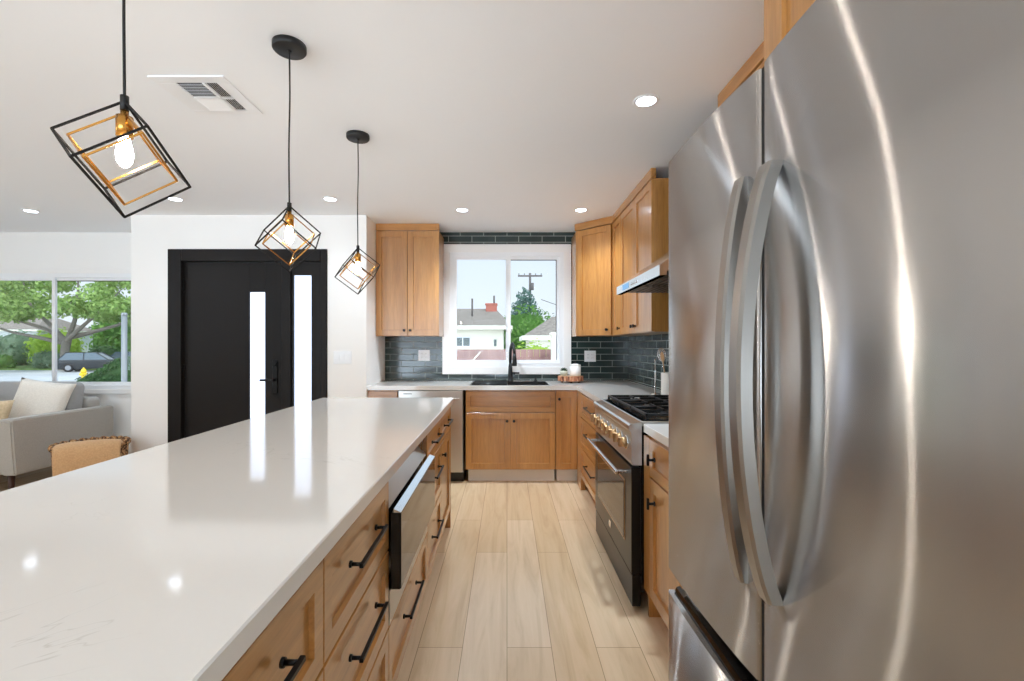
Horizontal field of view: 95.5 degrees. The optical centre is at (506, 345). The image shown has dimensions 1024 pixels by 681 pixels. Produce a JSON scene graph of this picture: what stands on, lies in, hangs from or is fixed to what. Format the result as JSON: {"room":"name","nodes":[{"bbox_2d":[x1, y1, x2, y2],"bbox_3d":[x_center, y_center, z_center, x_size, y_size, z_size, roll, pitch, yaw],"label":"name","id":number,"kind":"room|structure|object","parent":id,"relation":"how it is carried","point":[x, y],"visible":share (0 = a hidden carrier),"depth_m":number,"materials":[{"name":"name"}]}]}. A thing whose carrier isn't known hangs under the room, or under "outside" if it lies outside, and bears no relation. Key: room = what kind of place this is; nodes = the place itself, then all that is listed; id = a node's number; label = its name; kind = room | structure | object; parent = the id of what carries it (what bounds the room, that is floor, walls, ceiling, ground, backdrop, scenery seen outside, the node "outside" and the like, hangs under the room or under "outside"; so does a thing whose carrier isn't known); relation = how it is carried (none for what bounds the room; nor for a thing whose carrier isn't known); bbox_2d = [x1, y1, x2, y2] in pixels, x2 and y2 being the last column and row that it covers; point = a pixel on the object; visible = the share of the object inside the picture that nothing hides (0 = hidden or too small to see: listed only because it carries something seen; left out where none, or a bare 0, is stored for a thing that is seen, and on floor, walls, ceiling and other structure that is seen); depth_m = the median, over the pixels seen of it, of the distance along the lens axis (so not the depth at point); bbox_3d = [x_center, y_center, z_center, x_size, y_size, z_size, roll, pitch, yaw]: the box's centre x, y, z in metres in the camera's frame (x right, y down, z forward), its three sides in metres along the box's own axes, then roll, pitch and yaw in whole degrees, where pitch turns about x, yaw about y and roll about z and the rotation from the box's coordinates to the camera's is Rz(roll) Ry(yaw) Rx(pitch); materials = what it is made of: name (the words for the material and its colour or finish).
{"room":"kitchen","nodes":[
{"label":"kitchen","id":0,"kind":"room"},
{"bbox_2d":[0,233,130,453],"bbox_3d":[-5.095,0.040,5.055,3.510,2.500,0.150,0,0,0],"label":"wall","id":1,"kind":"structure","parent":0,"point":[17,250],"depth_m":4.98,"materials":[{"name":"white paint"}]},
{"bbox_2d":[0,269,130,393],"bbox_3d":[-4.880,-0.152,5.012,2.060,1.335,0.116,0,0,0],"label":"window","id":2,"kind":"structure","parent":1,"relation":"in","point":[54,275],"depth_m":4.96,"materials":[{"name":"white paint"}]},
{"bbox_2d":[131,215,370,453],"bbox_3d":[-2.397,0.040,4.391,2.185,2.500,0.150,0,0,0],"label":"wall","id":3,"kind":"structure","parent":0,"point":[349,312],"depth_m":4.32,"materials":[{"name":"white paint"}]},
{"bbox_2d":[168,249,327,442],"bbox_3d":[-2.406,0.198,4.347,1.476,2.184,0.138,0,0,0],"label":"door","id":4,"kind":"structure","parent":3,"relation":"in","point":[248,335],"depth_m":4.35,"materials":[{"name":"black wood"}]},
{"bbox_2d":[292,262,320,406],"bbox_3d":[-1.865,0.251,4.359,0.275,2.059,0.065,0,0,0],"label":"glass panel","id":5,"kind":"object","parent":4,"relation":"attached to","point":[306,277],"depth_m":4.35,"materials":[{"name":"glass"}]},
{"bbox_2d":[333,351,351,363],"bbox_3d":[-1.525,0.112,4.311,0.168,0.118,0.009,0,0,0],"label":"light switch","id":6,"kind":"object","parent":3,"relation":"attached to","point":[339,357],"visible":1,"depth_m":4.31,"materials":[{"name":"white plastic"}]},
{"bbox_2d":[0,466,668,680],"bbox_3d":[-2.702,1.350,0.690,8.296,0.120,8.880,0,0,0],"label":"floor","id":7,"kind":"structure","parent":0,"point":[522,585],"depth_m":2.33,"materials":[{"name":"brown wood"}]},
{"bbox_2d":[0,381,112,488],"bbox_3d":[-5.275,0.823,4.350,2.344,0.938,1.020,0,0,0],"label":"sofa","id":8,"kind":"object","parent":7,"relation":"on","point":[25,441],"visible":0.76,"depth_m":4.18,"materials":[{"name":"grey fabric"}]},
{"bbox_2d":[0,400,14,419],"bbox_3d":[-4.620,0.640,4.080,0.460,0.310,0.181,0,0,-4],"label":"throw pillow","id":9,"kind":"object","parent":8,"relation":"on","point":[5,406],"visible":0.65,"depth_m":4.10,"materials":[{"name":"beige fabric"}]},
{"bbox_2d":[8,377,75,417],"bbox_3d":[-4.440,0.555,4.420,0.522,0.504,0.216,0,0,-11],"label":"throw pillow","id":10,"kind":"object","parent":8,"relation":"on","point":[32,397],"visible":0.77,"depth_m":4.38,"materials":[{"name":"beige fabric"}]},
{"bbox_2d":[0,381,84,409],"bbox_3d":[-4.753,0.570,4.590,1.036,0.433,0.220,0,0,0],"label":"cushion","id":11,"kind":"object","parent":8,"relation":"on","point":[8,389],"depth_m":4.55,"materials":[{"name":"grey fabric"}]},
{"bbox_2d":[48,436,130,466],"bbox_3d":[-3.620,1.062,4.050,0.544,0.456,0.544,0,0,0],"label":"chair","id":12,"kind":"object","parent":7,"relation":"on","point":[126,440],"visible":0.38,"depth_m":4.13,"materials":[{"name":"brown wicker"}]},
{"bbox_2d":[52,439,122,476],"bbox_3d":[-3.500,1.000,3.895,0.428,0.422,0.273,0,0,-35],"label":"cushion","id":13,"kind":"object","parent":12,"relation":"on","point":[70,456],"visible":0.65,"depth_m":3.78,"materials":[{"name":"brown fabric"}]},
{"bbox_2d":[222,560,322,680],"bbox_3d":[-0.664,0.853,0.653,0.656,0.874,0.592,0,0,-1],"label":"base cabinet","id":14,"kind":"object","parent":7,"relation":"on","point":[290,648],"visible":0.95,"depth_m":0.82,"materials":[{"name":"brown wood"}]},
{"bbox_2d":[321,481,388,680],"bbox_3d":[-0.671,0.853,1.226,0.656,0.874,0.547,0,0,-1],"label":"base cabinet","id":15,"kind":"object","parent":7,"relation":"on","point":[356,569],"visible":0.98,"depth_m":1.20,"materials":[{"name":"brown wood"}]},
{"bbox_2d":[368,390,398,397],"bbox_3d":[-1.163,0.853,4.646,0.276,0.874,0.644,0,0,0],"label":"base cabinet","id":16,"kind":"object","parent":7,"relation":"on","point":[371,393],"visible":0.07,"depth_m":4.35,"materials":[{"name":"brown wood"}]},
{"bbox_2d":[367,381,660,400],"bbox_3d":[-0.009,0.396,4.069,2.590,0.040,1.802,0,0,0],"label":"countertop","id":17,"kind":"structure","parent":16,"relation":"on","point":[595,390],"depth_m":4.33,"materials":[{"name":"white stone"}]},
{"bbox_2d":[470,381,548,384],"bbox_3d":[0.025,0.492,4.630,0.758,0.236,0.448,0,0,0],"label":"sink","id":18,"kind":"object","parent":17,"relation":"in","point":[508,382],"visible":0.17,"depth_m":4.85,"materials":[{"name":"black metal"}]},
{"bbox_2d":[471,381,507,384],"bbox_3d":[-0.168,0.370,4.630,0.345,0.010,0.460,0,0,0],"label":"drying rack","id":19,"kind":"object","parent":18,"relation":"on","point":[474,382],"visible":1,"depth_m":4.49,"materials":[{"name":"black metal"}]},
{"bbox_2d":[507,342,518,380],"bbox_3d":[0.066,0.171,4.790,0.129,0.410,0.259,0,0,0],"label":"faucet","id":20,"kind":"object","parent":17,"relation":"on","point":[512,360],"visible":0.98,"depth_m":4.86,"materials":[{"name":"black metal"}]},
{"bbox_2d":[558,375,582,382],"bbox_3d":[0.647,0.342,4.721,0.261,0.069,0.202,0,0,0],"label":"wood tray","id":21,"kind":"object","parent":17,"relation":"on","point":[571,379],"visible":0.84,"depth_m":4.63,"materials":[{"name":"brown wood"}]},
{"bbox_2d":[560,368,567,375],"bbox_3d":[0.575,0.265,4.700,0.080,0.085,0.080,0,0,0],"label":"potted succulent","id":22,"kind":"object","parent":21,"relation":"on","point":[563,372],"visible":1,"depth_m":4.67,"materials":[{"name":"white ceramic"}]},
{"bbox_2d":[570,361,580,375],"bbox_3d":[0.695,0.234,4.735,0.114,0.145,0.114,0,0,0],"label":"ceramic jar","id":23,"kind":"object","parent":21,"relation":"on","point":[575,369],"visible":1,"depth_m":4.69,"materials":[{"name":"white ceramic"}]},
{"bbox_2d":[650,359,660,394],"bbox_3d":[1.135,0.238,3.560,0.080,0.275,0.080,0,0,0],"label":"paper towel holder","id":24,"kind":"object","parent":17,"relation":"on","point":[654,393],"visible":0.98,"depth_m":3.56,"materials":[{"name":"silver metal"}]},
{"bbox_2d":[661,372,668,394],"bbox_3d":[1.195,0.287,3.420,0.120,0.178,0.120,0,0,0],"label":"utensil crock","id":25,"kind":"object","parent":17,"relation":"on","point":[664,376],"visible":0.29,"depth_m":3.38,"materials":[{"name":"white ceramic"}]},
{"bbox_2d":[657,348,665,372],"bbox_3d":[1.156,0.188,3.467,0.065,0.339,0.065,0,0,0],"label":"wire whisk","id":26,"kind":"object","parent":25,"relation":"in","point":[660,348],"visible":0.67,"depth_m":3.46,"materials":[{"name":"silver metal"}]},
{"bbox_2d":[660,352,664,372],"bbox_3d":[1.154,0.202,3.402,0.054,0.312,0.050,0,0,0],"label":"wooden spoon","id":27,"kind":"object","parent":25,"relation":"in","point":[662,357],"visible":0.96,"depth_m":3.40,"materials":[{"name":"brown wood"}]},
{"bbox_2d":[388,440,426,680],"bbox_3d":[-0.678,0.853,1.886,0.656,0.874,0.767,0,0,-1],"label":"base cabinet","id":28,"kind":"object","parent":7,"relation":"on","point":[400,628],"visible":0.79,"depth_m":1.80,"materials":[{"name":"brown wood"}]},
{"bbox_2d":[0,398,453,680],"bbox_3d":[-0.838,0.396,1.774,0.945,0.040,3.160,0,0,-1],"label":"countertop","id":29,"kind":"structure","parent":28,"relation":"on","point":[168,561],"depth_m":0.91,"materials":[{"name":"white stone"}]},
{"bbox_2d":[387,446,434,624],"bbox_3d":[-0.652,0.665,1.886,0.608,0.490,0.761,0,0,-1],"label":"drawer microwave","id":30,"kind":"object","parent":28,"relation":"in","point":[412,486],"visible":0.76,"depth_m":1.69,"materials":[{"name":"silver metal"}]},
{"bbox_2d":[398,390,465,480],"bbox_3d":[-0.713,0.854,4.638,0.604,0.872,0.660,0,0,0],"label":"dishwasher","id":31,"kind":"object","parent":7,"relation":"on","point":[458,408],"visible":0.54,"depth_m":4.34,"materials":[{"name":"grey"}]},
{"bbox_2d":[423,419,443,581],"bbox_3d":[-0.686,0.853,2.538,0.656,0.874,0.532,0,0,-1],"label":"base cabinet","id":32,"kind":"object","parent":7,"relation":"on","point":[432,441],"visible":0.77,"depth_m":2.56,"materials":[{"name":"brown wood"}]},
{"bbox_2d":[441,407,453,536],"bbox_3d":[-0.692,0.853,3.058,0.656,0.874,0.501,0,0,-1],"label":"base cabinet","id":33,"kind":"object","parent":7,"relation":"on","point":[446,420],"visible":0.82,"depth_m":3.11,"materials":[{"name":"brown wood"}]},
{"bbox_2d":[466,390,554,480],"bbox_3d":[0.033,0.853,4.646,0.840,0.874,0.644,0,0,0],"label":"base cabinet","id":34,"kind":"object","parent":7,"relation":"on","point":[510,434],"visible":0.99,"depth_m":4.36,"materials":[{"name":"brown wood"}]},
{"bbox_2d":[554,390,576,480],"bbox_3d":[0.564,0.853,4.646,0.213,0.874,0.644,0,0,0],"label":"base cabinet","id":35,"kind":"object","parent":7,"relation":"on","point":[565,469],"visible":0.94,"depth_m":4.35,"materials":[{"name":"brown wood"}]},
{"bbox_2d":[577,390,584,489],"bbox_3d":[0.676,0.853,4.245,0.038,0.874,0.207,0,0,0],"label":"filler panel","id":36,"kind":"object","parent":7,"relation":"on","point":[580,482],"visible":0.64,"depth_m":4.21,"materials":[{"name":"brown wood"}]},
{"bbox_2d":[581,394,596,500],"bbox_3d":[0.952,0.853,3.656,0.665,0.874,0.966,0,0,0],"label":"base cabinet","id":37,"kind":"object","parent":7,"relation":"on","point":[588,430],"visible":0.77,"depth_m":3.78,"materials":[{"name":"brown wood"}]},
{"bbox_2d":[587,395,668,605],"bbox_3d":[0.905,0.811,2.701,0.742,0.958,0.918,0,0,0],"label":"gas range","id":38,"kind":"object","parent":7,"relation":"on","point":[619,421],"visible":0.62,"depth_m":2.44,"materials":[{"name":"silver metal"}]},
{"bbox_2d":[603,399,668,425],"bbox_3d":[0.963,0.378,2.701,0.626,0.024,0.916,0,0,0],"label":"cooktop","id":39,"kind":"object","parent":38,"relation":"in","point":[640,418],"depth_m":2.54,"materials":[{"name":"black metal"}]},
{"bbox_2d":[644,435,682,628],"bbox_3d":[0.952,0.853,1.996,0.665,0.874,0.459,0,0,0],"label":"base cabinet","id":40,"kind":"object","parent":7,"relation":"on","point":[659,579],"visible":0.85,"depth_m":2.05,"materials":[{"name":"brown wood"}]},
{"bbox_2d":[644,424,668,447],"bbox_3d":[0.971,0.396,1.761,0.632,0.040,0.942,0,0,0],"label":"countertop","id":41,"kind":"structure","parent":40,"relation":"on","point":[660,432],"depth_m":2.08,"materials":[{"name":"white stone"}]},
{"bbox_2d":[669,0,1023,680],"bbox_3d":[0.818,0.390,0.814,0.896,1.800,0.897,0,0,0],"label":"refrigerator","id":42,"kind":"object","parent":7,"relation":"on","point":[846,226],"visible":1,"depth_m":0.59,"materials":[{"name":"grey metal"}]},
{"bbox_2d":[371,220,384,384],"bbox_3d":[-1.380,0.040,4.723,0.150,2.500,0.514,0,0,0],"label":"wall","id":43,"kind":"structure","parent":0,"point":[377,342],"depth_m":4.58,"materials":[{"name":"white paint"}]},
{"bbox_2d":[0,0,763,232],"bbox_3d":[-2.702,-1.285,0.690,8.296,0.150,8.880,0,0,0],"label":"ceiling","id":44,"kind":"structure","parent":0,"point":[520,115],"depth_m":2.28,"materials":[{"name":"white paint"}]},
{"bbox_2d":[21,209,40,212],"bbox_3d":[-4.280,-1.207,4.180,0.128,0.004,0.128,0,0,0],"label":"recessed light","id":45,"kind":"object","parent":44,"relation":"in","point":[25,210],"visible":1,"depth_m":4.18,"materials":[{"name":"white plastic"}]},
{"bbox_2d":[50,0,190,217],"bbox_3d":[-0.880,-0.751,1.070,0.223,0.917,0.257,0,0,3],"label":"pendant light","id":46,"kind":"object","parent":44,"relation":"hanging from","point":[125,124],"visible":1,"depth_m":1.06,"materials":[{"name":"black metal"}]},
{"bbox_2d":[115,109,133,139],"bbox_3d":[-0.880,-0.511,1.070,0.033,0.062,0.033,0,0,3],"label":"socket","id":47,"kind":"object","parent":46,"relation":"attached to","point":[123,124],"depth_m":1.06,"materials":[{"name":"gold metal"}]},
{"bbox_2d":[168,197,184,201],"bbox_3d":[-2.740,-1.207,3.840,0.128,0.004,0.128,0,0,0],"label":"recessed light","id":48,"kind":"object","parent":44,"relation":"in","point":[177,199],"visible":0.84,"depth_m":3.84,"materials":[{"name":"white plastic"}]},
{"bbox_2d":[147,75,262,113],"bbox_3d":[-1.440,-1.204,2.250,0.340,0.011,0.340,0,0,0],"label":"ceiling vent","id":49,"kind":"object","parent":44,"relation":"in","point":[212,94],"visible":1,"depth_m":2.22,"materials":[{"name":"white plastic"}]},
{"bbox_2d":[254,34,320,272],"bbox_3d":[-0.876,-0.751,1.872,0.257,0.917,0.223,0,0,-44],"label":"pendant light","id":50,"kind":"object","parent":44,"relation":"hanging from","point":[289,47],"visible":1,"depth_m":1.86,"materials":[{"name":"black metal"}]},
{"bbox_2d":[285,211,293,226],"bbox_3d":[-0.876,-0.511,1.872,0.033,0.062,0.033,0,0,-44],"label":"socket","id":51,"kind":"object","parent":50,"relation":"attached to","point":[290,220],"depth_m":1.86,"materials":[{"name":"gold metal"}]},
{"bbox_2d":[322,197,337,201],"bbox_3d":[-1.460,-1.207,3.840,0.128,0.004,0.128,0,0,0],"label":"recessed light","id":52,"kind":"object","parent":44,"relation":"in","point":[331,199],"visible":1,"depth_m":3.84,"materials":[{"name":"white plastic"}]},
{"bbox_2d":[335,130,379,293],"bbox_3d":[-0.857,-0.751,2.673,0.257,0.917,0.223,0,0,-30],"label":"pendant light","id":53,"kind":"object","parent":44,"relation":"hanging from","point":[355,136],"visible":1,"depth_m":2.66,"materials":[{"name":"black metal"}]},
{"bbox_2d":[355,251,360,261],"bbox_3d":[-0.857,-0.511,2.673,0.033,0.062,0.033,0,0,-30],"label":"socket","id":54,"kind":"object","parent":53,"relation":"attached to","point":[358,256],"depth_m":2.66,"materials":[{"name":"gold metal"}]},
{"bbox_2d":[455,208,468,211],"bbox_3d":[-0.400,-1.207,4.150,0.128,0.004,0.128,0,0,0],"label":"recessed light","id":55,"kind":"object","parent":44,"relation":"in","point":[457,209],"visible":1,"depth_m":4.15,"materials":[{"name":"white plastic"}]},
{"bbox_2d":[574,208,587,211],"bbox_3d":[0.660,-1.207,4.150,0.128,0.004,0.128,0,0,0],"label":"recessed light","id":56,"kind":"object","parent":44,"relation":"in","point":[577,209],"visible":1,"depth_m":4.15,"materials":[{"name":"white plastic"}]},
{"bbox_2d":[633,94,659,107],"bbox_3d":[0.688,-1.207,2.300,0.128,0.004,0.128,0,0,0],"label":"recessed light","id":57,"kind":"object","parent":44,"relation":"in","point":[647,100],"visible":1,"depth_m":2.29,"materials":[{"name":"white plastic"}]},
{"bbox_2d":[385,244,626,380],"bbox_3d":[-0.004,0.040,5.055,2.901,2.500,0.150,0,0,0],"label":"wall","id":58,"kind":"structure","parent":0,"point":[444,244],"depth_m":4.98,"materials":[{"name":"white paint"}]},
{"bbox_2d":[376,224,443,336],"bbox_3d":[-0.988,-0.651,4.778,0.629,1.115,0.384,0,0,0],"label":"upper cabinet","id":59,"kind":"object","parent":58,"relation":"attached to","point":[410,257],"visible":1,"depth_m":4.62,"materials":[{"name":"brown wood"}]},
{"bbox_2d":[418,350,429,360],"bbox_3d":[-0.886,0.106,4.967,0.122,0.118,0.008,0,0,0],"label":"wall outlet","id":60,"kind":"object","parent":58,"relation":"attached to","point":[423,355],"visible":1,"depth_m":4.96,"materials":[{"name":"white plastic"}]},
{"bbox_2d":[385,232,626,379],"bbox_3d":[-0.004,-0.418,4.975,2.599,1.584,0.008,0,0,0],"label":"backsplash","id":61,"kind":"structure","parent":58,"relation":"attached to","point":[401,353],"depth_m":4.97,"materials":[{"name":"tile"}]},
{"bbox_2d":[442,245,570,373],"bbox_3d":[-0.003,-0.384,5.012,1.376,1.381,0.116,0,0,0],"label":"window","id":62,"kind":"structure","parent":58,"relation":"in","point":[561,254],"depth_m":4.96,"materials":[{"name":"white paint"}]},
{"bbox_2d":[584,351,595,361],"bbox_3d":[0.888,0.114,4.967,0.122,0.118,0.008,0,0,0],"label":"wall outlet","id":63,"kind":"object","parent":58,"relation":"attached to","point":[589,356],"visible":1,"depth_m":4.96,"materials":[{"name":"white plastic"}]},
{"bbox_2d":[572,216,643,336],"bbox_3d":[0.980,-0.651,4.650,0.611,1.115,0.640,0,0,0],"label":"upper cabinet","id":64,"kind":"object","parent":58,"relation":"attached to","point":[592,240],"visible":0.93,"depth_m":4.50,"materials":[{"name":"brown wood"}]},
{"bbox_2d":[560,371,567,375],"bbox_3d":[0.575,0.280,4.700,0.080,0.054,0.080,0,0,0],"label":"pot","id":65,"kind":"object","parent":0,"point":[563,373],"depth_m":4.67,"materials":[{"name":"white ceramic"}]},
{"bbox_3d":[1.371,0.040,0.615,0.150,2.500,8.730,0,0,0],"label":"wall","id":66,"kind":"structure","parent":0,"visible":0},
{"bbox_2d":[612,207,622,334],"bbox_3d":[1.121,-0.651,4.184,0.329,1.115,0.319,0,0,0],"label":"upper cabinet","id":67,"kind":"object","parent":66,"relation":"attached to","point":[616,218],"visible":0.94,"depth_m":4.22,"materials":[{"name":"brown wood"}]},
{"bbox_2d":[617,251,668,294],"bbox_3d":[1.012,-0.775,2.705,0.548,0.867,0.886,0,0,0],"label":"range hood","id":68,"kind":"object","parent":66,"relation":"attached to","point":[654,278],"visible":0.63,"depth_m":2.67,"materials":[{"name":"silver metal"}]},
{"bbox_2d":[620,168,668,334],"bbox_3d":[1.121,-0.651,3.594,0.329,1.115,0.861,0,0,0],"label":"upper cabinet","id":69,"kind":"object","parent":66,"relation":"attached to","point":[644,213],"visible":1,"depth_m":3.36,"materials":[{"name":"brown wood"}]},
{"bbox_2d":[627,334,668,389],"bbox_3d":[1.291,-0.418,3.125,0.008,1.584,3.690,0,0,0],"label":"backsplash","id":70,"kind":"structure","parent":66,"relation":"attached to","point":[642,351],"depth_m":4.29,"materials":[{"name":"tile"}]},
{"bbox_2d":[718,41,763,106],"bbox_3d":[1.140,-0.651,1.765,0.292,1.115,0.961,0,0,0],"label":"upper cabinet","id":71,"kind":"object","parent":66,"relation":"attached to","point":[755,62],"visible":0.06,"depth_m":1.99,"materials":[{"name":"brown wood"}]},
{"bbox_2d":[764,0,815,61],"bbox_3d":[0.972,-0.870,0.812,0.628,0.679,0.926,0,0,0],"label":"upper cabinet","id":72,"kind":"object","parent":66,"relation":"attached to","point":[780,16],"visible":0.02,"depth_m":1.17,"materials":[{"name":"brown wood"}]},
{"label":"outside","id":73,"kind":"structure","parent":0,"visible":0},
{"bbox_2d":[0,370,94,381],"bbox_3d":[-15.000,2.140,132.575,250.000,0.200,254.850,0,0,0],"label":"ground","id":74,"kind":"structure","parent":73,"point":[5,375],"depth_m":31.62,"materials":[{"name":"concrete"}]},
{"bbox_2d":[0,316,92,362],"bbox_3d":[-58.000,-0.860,55.985,11.060,5.800,8.030,0,0,0],"label":"house","id":75,"kind":"structure","parent":74,"relation":"on","point":[11,326],"depth_m":53.80,"materials":[{"name":"white"}]},
{"bbox_2d":[0,363,96,369],"bbox_3d":[-45.000,1.980,79.250,30.000,0.120,81.500,0,0,0],"label":"lawn","id":76,"kind":"structure","parent":74,"relation":"on","point":[22,367],"depth_m":38.82,"materials":[{"name":"green plant"}]},
{"bbox_2d":[0,354,16,367],"bbox_3d":[-42.977,1.418,39.344,2.768,1.492,1.682,0,0,0],"label":"shrub","id":77,"kind":"object","parent":76,"relation":"on","point":[6,361],"visible":0.94,"depth_m":39.01,"materials":[{"name":"green plant"}]},
{"bbox_2d":[0,329,33,365],"bbox_3d":[-48.117,0.499,45.331,5.331,4.115,4.365,0,0,0],"label":"shrub","id":78,"kind":"object","parent":76,"relation":"on","point":[11,344],"visible":0.62,"depth_m":44.13,"materials":[{"name":"green plant"}]},
{"bbox_2d":[29,349,59,368],"bbox_3d":[-38.568,1.221,39.169,2.493,1.807,1.880,0,0,0],"label":"round shrub","id":79,"kind":"object","parent":76,"relation":"on","point":[42,360],"visible":0.64,"depth_m":38.58,"materials":[{"name":"green plant"}]},
{"bbox_2d":[22,327,87,361],"bbox_3d":[-42.524,0.210,43.620,5.152,3.976,4.217,0,0,0],"label":"shrub","id":80,"kind":"object","parent":76,"relation":"on","point":[37,345],"visible":0.25,"depth_m":42.51,"materials":[{"name":"green plant"}]},
{"bbox_2d":[88,344,119,355],"bbox_3d":[-42.880,0.974,49.502,3.269,2.481,2.354,0,0,0],"label":"shrub","id":81,"kind":"object","parent":76,"relation":"on","point":[103,348],"visible":0.27,"depth_m":49.09,"materials":[{"name":"green plant"}]},
{"bbox_2d":[89,320,130,351],"bbox_3d":[-46.164,-1.488,56.298,6.996,8.072,9.329,0,0,-30],"label":"tree","id":82,"kind":"object","parent":76,"relation":"on","point":[112,336],"visible":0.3,"depth_m":53.19,"materials":[{"name":"green plant"}]},
{"bbox_2d":[0,281,130,369],"bbox_3d":[-36.562,-2.703,38.754,19.383,9.546,12.990,0,0,-23],"label":"oak tree","id":83,"kind":"object","parent":74,"relation":"on","point":[104,304],"visible":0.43,"depth_m":36.09,"materials":[{"name":"green plant"}]},
{"bbox_2d":[79,367,86,377],"bbox_3d":[-24.400,1.650,26.784,0.400,0.780,0.367,0,0,0],"label":"fire hydrant","id":84,"kind":"object","parent":74,"relation":"on","point":[83,371],"visible":0.73,"depth_m":26.71,"materials":[{"name":"yellow metal"}]},
{"bbox_2d":[57,352,115,371],"bbox_3d":[-32.908,1.285,36.996,4.312,1.510,1.830,0,0,-24],"label":"parked car","id":85,"kind":"object","parent":74,"relation":"on","point":[69,361],"visible":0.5,"depth_m":36.09,"materials":[{"name":"grey paint"}]},
{"bbox_2d":[75,356,130,381],"bbox_3d":[-15.159,1.161,18.201,3.169,1.869,1.099,0,0,0],"label":"clipped hedge","id":86,"kind":"object","parent":74,"relation":"on","point":[111,372],"visible":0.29,"depth_m":17.85,"materials":[{"name":"green plant"}]},
{"bbox_2d":[111,352,130,358],"bbox_3d":[-34.608,1.310,42.996,4.512,1.460,1.830,0,0,-24],"label":"parked car","id":87,"kind":"object","parent":74,"relation":"on","point":[116,354],"visible":0.06,"depth_m":41.95,"materials":[{"name":"blue"}]},
{"bbox_2d":[121,313,127,381],"bbox_3d":[-5.350,0.790,6.500,0.076,2.500,0.076,0,0,0],"label":"metal post","id":88,"kind":"object","parent":74,"relation":"on","point":[123,315],"visible":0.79,"depth_m":6.47,"materials":[{"name":"grey metal"}]},
{"bbox_2d":[457,296,512,356],"bbox_3d":[-3.400,-0.410,26.985,7.360,4.900,6.930,0,0,0],"label":"house","id":89,"kind":"structure","parent":74,"relation":"on","point":[476,328],"depth_m":24.00,"materials":[{"name":"beige paint"}]},
{"bbox_2d":[457,349,550,359],"bbox_3d":[0.158,1.062,10.203,6.715,1.955,0.215,0,0,0],"label":"fence","id":90,"kind":"object","parent":74,"relation":"on","point":[462,354],"visible":0.09,"depth_m":10.20,"materials":[{"name":"beige wood"}]},
{"bbox_2d":[511,287,541,314],"bbox_3d":[1.642,-1.503,39.903,5.042,7.163,4.943,0,0,0],"label":"conifer tree","id":91,"kind":"object","parent":74,"relation":"on","point":[523,297],"visible":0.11,"depth_m":39.62,"materials":[{"name":"green plant"}]},
{"bbox_2d":[504,303,550,348],"bbox_3d":[1.274,-0.299,33.223,5.299,5.349,5.643,0,0,0],"label":"leafy tree","id":92,"kind":"object","parent":74,"relation":"on","point":[523,323],"visible":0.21,"depth_m":31.60,"materials":[{"name":"green plant"}]},
{"bbox_2d":[518,273,541,302],"bbox_3d":[2.280,-2.560,45.900,2.400,9.200,0.520,0,0,0],"label":"utility pole","id":93,"kind":"object","parent":74,"relation":"on","point":[531,285],"visible":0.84,"depth_m":45.91,"materials":[{"name":"grey wood"}]},
{"bbox_2d":[515,338,549,356],"bbox_3d":[0.806,0.934,13.623,2.259,2.301,2.313,0,0,0],"label":"leafy bush","id":94,"kind":"object","parent":74,"relation":"on","point":[533,346],"visible":0.04,"depth_m":13.38,"materials":[{"name":"green plant"}]},
{"bbox_2d":[519,317,555,348],"bbox_3d":[2.750,0.355,21.485,4.260,3.370,4.630,0,0,0],"label":"house","id":95,"kind":"structure","parent":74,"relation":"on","point":[542,331],"depth_m":19.50,"materials":[{"name":"beige paint"}]},
{"bbox_2d":[549,332,555,359],"bbox_3d":[1.065,0.885,9.735,0.330,2.310,0.330,0,0,0],"label":"gate pillar","id":96,"kind":"structure","parent":74,"relation":"on","point":[552,334],"depth_m":9.60,"materials":[{"name":"beige paint"}]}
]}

